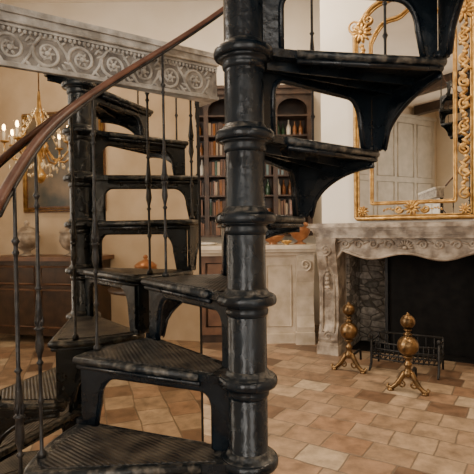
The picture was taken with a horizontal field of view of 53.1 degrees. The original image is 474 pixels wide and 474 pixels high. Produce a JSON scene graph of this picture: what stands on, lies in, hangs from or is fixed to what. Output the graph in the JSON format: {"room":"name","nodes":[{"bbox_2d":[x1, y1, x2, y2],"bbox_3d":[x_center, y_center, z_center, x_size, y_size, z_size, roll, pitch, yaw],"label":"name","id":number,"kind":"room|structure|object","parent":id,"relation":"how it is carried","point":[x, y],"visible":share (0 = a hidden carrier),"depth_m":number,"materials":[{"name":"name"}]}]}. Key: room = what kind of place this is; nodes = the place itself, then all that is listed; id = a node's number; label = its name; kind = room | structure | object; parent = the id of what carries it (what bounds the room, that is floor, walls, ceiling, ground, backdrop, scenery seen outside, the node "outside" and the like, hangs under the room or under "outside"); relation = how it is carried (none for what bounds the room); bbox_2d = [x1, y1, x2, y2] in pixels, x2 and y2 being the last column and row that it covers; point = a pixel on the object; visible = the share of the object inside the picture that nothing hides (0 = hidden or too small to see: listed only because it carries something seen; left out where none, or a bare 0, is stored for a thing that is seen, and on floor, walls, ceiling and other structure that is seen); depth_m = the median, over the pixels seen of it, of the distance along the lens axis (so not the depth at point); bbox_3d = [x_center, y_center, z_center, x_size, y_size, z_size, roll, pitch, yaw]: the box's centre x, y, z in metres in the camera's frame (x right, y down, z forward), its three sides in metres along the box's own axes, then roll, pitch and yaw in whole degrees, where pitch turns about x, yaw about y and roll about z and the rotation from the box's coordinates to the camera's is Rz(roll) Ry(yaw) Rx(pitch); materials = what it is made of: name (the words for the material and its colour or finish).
{"room":"living room","nodes":[
{"label":"living room","id":0,"kind":"room"},
{"bbox_2d":[0,0,222,3],"bbox_3d":[0.008,-3.224,1.989,7.500,0.100,9.500,-1,1,0],"label":"ceiling","id":1,"kind":"structure","parent":0,"point":[1,1],"depth_m":6.51,"materials":[{"name":"paint"}]},
{"bbox_2d":[7,0,321,324],"bbox_3d":[0.037,-1.013,6.682,7.500,4.500,0.200,-1,1,0],"label":"wall","id":2,"kind":"structure","parent":0,"point":[162,21],"depth_m":6.54,"materials":[{"name":"beige paint"}]},
{"bbox_2d":[199,85,312,236],"bbox_3d":[0.052,-0.998,6.396,1.990,1.980,0.368,-1,1,0],"label":"bookcase","id":3,"kind":"object","parent":2,"relation":"attached to","point":[293,104],"visible":0.28,"depth_m":6.34,"materials":[{"name":"brown wood"}]},
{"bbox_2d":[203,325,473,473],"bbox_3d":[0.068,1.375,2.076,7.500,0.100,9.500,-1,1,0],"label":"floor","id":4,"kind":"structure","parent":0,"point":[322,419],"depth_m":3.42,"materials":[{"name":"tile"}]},
{"bbox_2d":[0,66,203,473],"bbox_3d":[-0.540,0.426,1.488,1.003,1.835,0.052,-2,1,-38],"label":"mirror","id":5,"kind":"object","parent":4,"relation":"on","point":[127,122],"visible":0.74,"depth_m":1.51,"materials":[{"name":"clear glass"}]},
{"bbox_2d":[0,3,218,106],"bbox_3d":[-0.595,-0.578,1.479,1.240,0.196,0.157,-2,1,-38],"label":"lintel","id":6,"kind":"object","parent":5,"relation":"on","point":[30,40],"visible":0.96,"depth_m":1.51,"materials":[{"name":"grey stone"}]},
{"bbox_2d":[223,0,267,456],"bbox_3d":[0.010,-0.906,1.153,0.150,4.497,0.150,-1,1,0],"label":"column","id":7,"kind":"structure","parent":4,"relation":"on","point":[243,84],"depth_m":1.13,"materials":[{"name":"metal"}]},
{"bbox_2d":[201,243,315,344],"bbox_3d":[-0.876,0.685,5.869,3.630,1.160,0.850,-1,1,0],"label":"cabinet","id":8,"kind":"object","parent":4,"relation":"on","point":[289,268],"depth_m":5.59,"materials":[{"name":"beige wood"}]},
{"bbox_2d":[201,242,217,244],"bbox_3d":[-0.349,0.081,5.753,0.240,0.036,0.240,-1,1,0],"label":"plates","id":9,"kind":"object","parent":8,"relation":"on","point":[202,243],"visible":0.85,"depth_m":5.66,"materials":[{"name":"ceramic"}]},
{"bbox_2d":[266,235,284,243],"bbox_3d":[0.441,0.036,5.782,0.280,0.105,0.280,-1,1,0],"label":"copper bowl","id":10,"kind":"object","parent":8,"relation":"on","point":[273,240],"visible":0.66,"depth_m":5.70,"materials":[{"name":"orange metal"}]},
{"bbox_2d":[281,240,291,244],"bbox_3d":[0.581,0.064,5.562,0.140,0.052,0.140,-1,1,0],"label":"copper bowl","id":11,"kind":"object","parent":8,"relation":"on","point":[285,242],"visible":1,"depth_m":5.51,"materials":[{"name":"metal"}]},
{"bbox_2d":[290,222,309,243],"bbox_3d":[0.759,-0.085,5.720,0.248,0.340,0.248,-1,1,0],"label":"tureen","id":12,"kind":"object","parent":8,"relation":"on","point":[304,232],"visible":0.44,"depth_m":5.63,"materials":[{"name":"orange ceramic"}]},
{"bbox_2d":[330,302,366,373],"bbox_3d":[1.174,0.935,4.562,0.481,0.656,0.330,-2,1,-39],"label":"andiron","id":13,"kind":"object","parent":4,"relation":"on","point":[348,329],"visible":1,"depth_m":4.44,"materials":[{"name":"gold metal"}]},
{"bbox_2d":[307,221,473,355],"bbox_3d":[1.693,0.553,4.725,2.024,1.400,0.450,0,1,30],"label":"fireplace mantel","id":14,"kind":"object","parent":4,"relation":"on","point":[443,240],"visible":1,"depth_m":4.82,"materials":[{"name":"beige stone"}]},
{"bbox_2d":[369,331,443,379],"bbox_3d":[1.600,1.089,4.482,0.639,0.339,0.373,0,1,30],"label":"grate","id":15,"kind":"object","parent":4,"relation":"on","point":[440,359],"visible":0.92,"depth_m":4.47,"materials":[{"name":"black metal"}]},
{"bbox_2d":[386,312,430,396],"bbox_3d":[1.504,0.942,3.954,0.443,0.656,0.326,-2,1,-37],"label":"andiron","id":16,"kind":"object","parent":4,"relation":"on","point":[407,345],"visible":1,"depth_m":3.85,"materials":[{"name":"gold metal"}]},
{"bbox_3d":[-0.046,1.254,0.953,0.353,0.248,0.615,-1,1,-5],"label":"step","id":17,"kind":"structure","parent":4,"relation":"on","visible":0},
{"bbox_3d":[-0.156,1.054,1.022,0.353,0.248,0.615,0,1,25],"label":"step","id":18,"kind":"structure","parent":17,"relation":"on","visible":0},
{"bbox_3d":[-0.217,0.852,1.134,0.615,0.248,0.354,-2,1,-35],"label":"step","id":19,"kind":"structure","parent":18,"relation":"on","visible":0},
{"bbox_2d":[11,188,24,473],"bbox_3d":[-0.476,0.322,1.032,0.026,0.856,0.025,-2,1,-36],"label":"baluster","id":20,"kind":"object","parent":19,"relation":"on","point":[19,437],"visible":1,"depth_m":1.03,"materials":[{"name":"metal"}]},
{"bbox_2d":[23,424,278,473],"bbox_3d":[-0.206,0.650,1.261,0.615,0.248,0.318,-1,1,-2],"label":"step","id":21,"kind":"structure","parent":19,"relation":"on","point":[103,448],"depth_m":1.17,"materials":[{"name":"paint"}]},
{"bbox_2d":[32,149,46,458],"bbox_3d":[-0.491,0.166,1.173,0.026,0.765,0.025,-2,1,-36],"label":"baluster","id":22,"kind":"object","parent":21,"relation":"on","point":[38,320],"visible":1,"depth_m":1.17,"materials":[{"name":"metal"}]},
{"bbox_2d":[72,337,277,451],"bbox_3d":[-0.139,0.447,1.363,0.615,0.248,0.317,0,1,28],"label":"step","id":23,"kind":"structure","parent":21,"relation":"on","point":[146,360],"depth_m":1.27,"materials":[{"name":"paint"}]},
{"bbox_2d":[90,95,100,350],"bbox_3d":[-0.427,-0.040,1.423,0.026,0.765,0.025,-2,1,-36],"label":"baluster","id":24,"kind":"object","parent":23,"relation":"on","point":[94,237],"visible":1,"depth_m":1.42,"materials":[{"name":"metal"}]},
{"bbox_2d":[141,274,276,368],"bbox_3d":[-0.029,0.244,1.418,0.317,0.248,0.615,-1,1,-32],"label":"step","id":25,"kind":"structure","parent":23,"relation":"on","point":[209,291],"depth_m":1.33,"materials":[{"name":"paint"}]},
{"bbox_2d":[160,50,168,276],"bbox_3d":[-0.246,-0.246,1.607,0.026,0.765,0.025,-2,1,-36],"label":"baluster","id":26,"kind":"object","parent":25,"relation":"on","point":[164,176],"visible":1,"depth_m":1.60,"materials":[{"name":"metal"}]},
{"bbox_2d":[0,11,222,217],"bbox_3d":[0.002,-1.496,1.142,1.038,2.896,1.038,-1,1,0],"label":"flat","id":27,"kind":"object","parent":26,"relation":"on","point":[70,115],"visible":0.91,"depth_m":1.40,"materials":[{"name":"wood"}]},
{"bbox_2d":[0,6,222,211],"bbox_3d":[0.002,-1.507,1.142,1.065,2.908,1.065,-1,1,0],"label":"handrail","id":28,"kind":"object","parent":27,"relation":"attached to","point":[11,179],"visible":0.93,"depth_m":1.31,"materials":[{"name":"brown wood"}]},
{"bbox_2d":[215,206,304,275],"bbox_3d":[0.095,0.043,1.409,0.317,0.248,0.615,-1,1,-3],"label":"step","id":29,"kind":"structure","parent":25,"relation":"on","point":[234,220],"depth_m":1.13,"materials":[{"name":"paint"}]},
{"bbox_2d":[215,121,379,223],"bbox_3d":[0.129,-0.157,1.391,0.615,0.248,0.318,-2,2,-44],"label":"step","id":30,"kind":"structure","parent":29,"relation":"on","point":[312,167],"depth_m":1.40,"materials":[{"name":"paint"}]},
{"bbox_2d":[309,0,314,140],"bbox_3d":[0.255,-0.653,1.613,0.026,0.765,0.025,-2,1,-36],"label":"baluster","id":31,"kind":"object","parent":30,"relation":"on","point":[311,33],"visible":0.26,"depth_m":1.61,"materials":[{"name":"metal"}]},
{"bbox_2d":[213,35,446,159],"bbox_3d":[0.222,-0.357,1.305,0.615,0.248,0.317,-1,1,-15],"label":"step","id":32,"kind":"structure","parent":30,"relation":"on","point":[379,87],"depth_m":1.24,"materials":[{"name":"paint"}]},
{"bbox_2d":[263,0,464,68],"bbox_3d":[0.255,-0.553,1.094,0.615,0.248,0.317,-1,1,-5],"label":"step","id":33,"kind":"structure","parent":32,"relation":"on","point":[431,42],"depth_m":1.22,"materials":[{"name":"paint"}]},
{"bbox_2d":[382,1,387,53],"bbox_3d":[0.445,-0.852,1.431,0.026,0.765,0.025,-2,1,-36],"label":"baluster","id":34,"kind":"object","parent":32,"relation":"on","point":[385,35],"visible":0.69,"depth_m":1.43,"materials":[{"name":"metal"}]},
{"bbox_2d":[320,0,473,363],"bbox_3d":[2.740,-1.018,5.104,3.360,4.500,1.320,0,1,30],"label":"wall","id":35,"kind":"structure","parent":0,"point":[439,295],"depth_m":5.20,"materials":[{"name":"white paint"}]},
{"bbox_2d":[348,0,473,220],"bbox_3d":[1.770,-1.483,4.831,1.277,2.619,0.096,0,1,30],"label":"mirror","id":36,"kind":"object","parent":35,"relation":"attached to","point":[426,169],"visible":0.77,"depth_m":4.79,"materials":[{"name":"gold glass"}]}
]}

